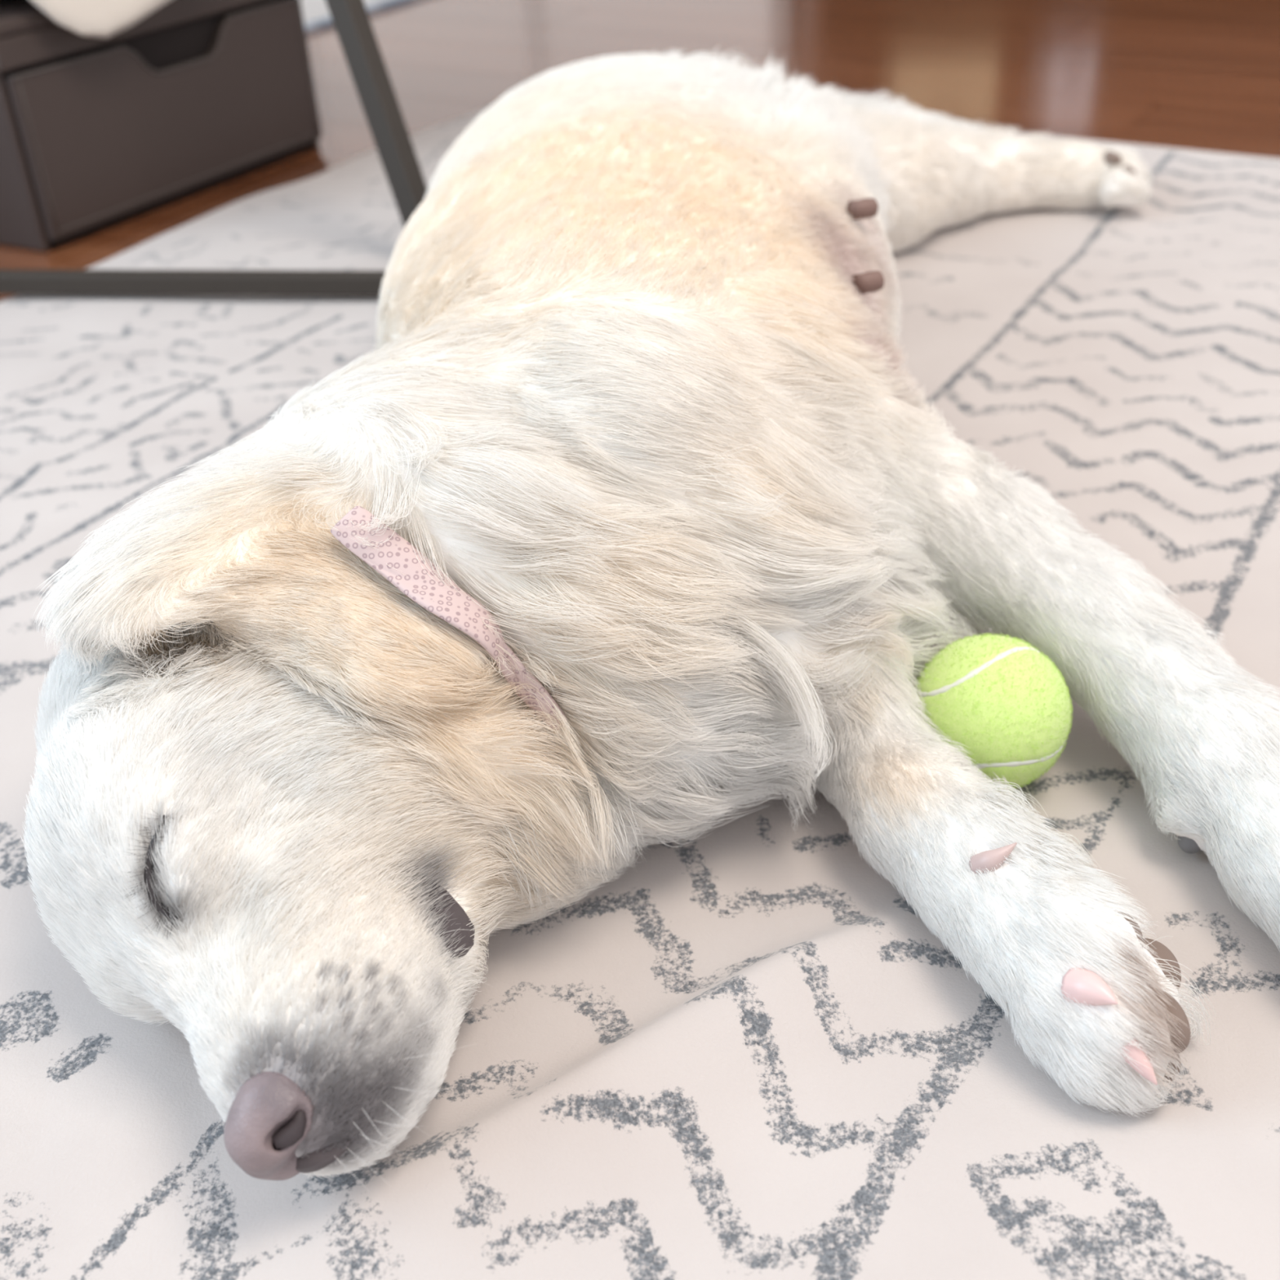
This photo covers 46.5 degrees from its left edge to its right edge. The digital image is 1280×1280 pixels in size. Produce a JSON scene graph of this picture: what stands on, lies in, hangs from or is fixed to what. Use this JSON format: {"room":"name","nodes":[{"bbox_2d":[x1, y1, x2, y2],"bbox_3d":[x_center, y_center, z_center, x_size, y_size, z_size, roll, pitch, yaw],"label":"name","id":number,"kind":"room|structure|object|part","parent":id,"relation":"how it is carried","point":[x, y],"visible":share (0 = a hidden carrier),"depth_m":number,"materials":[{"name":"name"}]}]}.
{"room":"living room","nodes":[
{"label":"living room","id":0,"kind":"room"},
{"bbox_2d":[0,0,1279,301],"bbox_3d":[0.347,-0.517,1.597,6.258,0.080,5.816,-3,33,0],"label":"floor","id":1,"kind":"structure","parent":0,"point":[1202,75],"depth_m":1.84,"materials":[{"name":"brown wood"}]},
{"bbox_2d":[0,0,322,252],"bbox_3d":[-0.592,-0.564,1.500,0.366,0.196,0.384,16,38,26],"label":"storage box","id":2,"kind":"object","parent":1,"relation":"on","point":[190,97],"visible":1,"depth_m":1.39,"materials":[{"name":"grey"}]},
{"bbox_3d":[-0.688,-0.469,1.374,0.348,0.184,0.008,16,38,26],"label":"panel","id":3,"kind":"part","parent":2,"relation":"part of","materials":[{"name":"grey"}]},
{"bbox_3d":[-0.596,-0.641,1.450,0.366,0.012,0.384,16,38,26],"label":"lid","id":4,"kind":"part","parent":2,"relation":"part of","materials":[{"name":"grey"}]},
{"bbox_2d":[30,0,169,37],"bbox_3d":[-0.578,-0.661,1.406,0.376,0.121,0.380,16,38,27],"label":"cushion","id":5,"kind":"object","parent":2,"relation":"on","point":[91,18],"visible":1,"depth_m":1.28,"materials":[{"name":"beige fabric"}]},
{"bbox_3d":[-0.443,-0.582,1.381,0.207,0.027,0.325,-3,33,0],"label":"lid","id":6,"kind":"part","parent":2,"relation":"part of","materials":[{"name":"grey"}]},
{"bbox_3d":[-0.587,-0.487,1.551,0.343,0.008,0.361,16,38,26],"label":"panel","id":7,"kind":"part","parent":2,"relation":"part of","materials":[{"name":"grey"}]},
{"bbox_3d":[-0.501,-0.652,1.636,0.348,0.184,0.008,16,38,26],"label":"panel","id":8,"kind":"part","parent":2,"relation":"part of","materials":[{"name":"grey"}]},
{"bbox_2d":[300,0,413,34],"bbox_3d":[-0.767,-1.090,2.492,0.927,0.007,1.107,15,38,26],"label":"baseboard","id":9,"kind":"structure","parent":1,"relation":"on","point":[316,14],"depth_m":2.25,"materials":[{"name":"white"}]},
{"bbox_2d":[0,106,1279,1279],"bbox_3d":[0.338,0.269,0.302,2.610,0.023,2.500,16,38,27],"label":"rug","id":10,"kind":"object","parent":1,"relation":"on","point":[744,1054],"visible":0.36,"depth_m":0.55,"materials":[{"name":"white carpet"}]},
{"bbox_2d":[0,0,427,296],"bbox_3d":[-0.329,-0.857,1.395,1.150,0.748,0.984,2,34,9],"label":"metal furniture leg","id":11,"kind":"object","parent":10,"relation":"on","point":[350,19],"visible":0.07,"depth_m":1.20,"materials":[{"name":"grey paint"}]},
{"bbox_3d":[-0.432,-0.289,1.204,0.493,0.017,0.016,2,34,9],"label":"floor rail","id":12,"kind":"part","parent":11,"relation":"part of","materials":[{"name":"grey paint"}]},
{"bbox_3d":[-0.297,-0.692,1.157,0.027,0.730,0.377,-25,39,-29],"label":"leg","id":13,"kind":"part","parent":11,"relation":"part of","materials":[{"name":"grey paint"}]},
{"bbox_2d":[20,44,1279,1186],"bbox_3d":[0.088,-0.212,0.877,0.534,0.205,1.178,3,34,9],"label":"dog","id":14,"kind":"object","parent":10,"relation":"on","point":[633,504],"visible":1,"depth_m":0.55},
{"bbox_2d":[914,632,1073,791],"bbox_3d":[0.147,0.031,0.628,0.066,0.066,0.066,-7,33,-6],"label":"tennis ball","id":15,"kind":"object","parent":10,"relation":"on","point":[999,697],"visible":0.8,"depth_m":0.60,"materials":[{"name":"fabric"}]}
]}

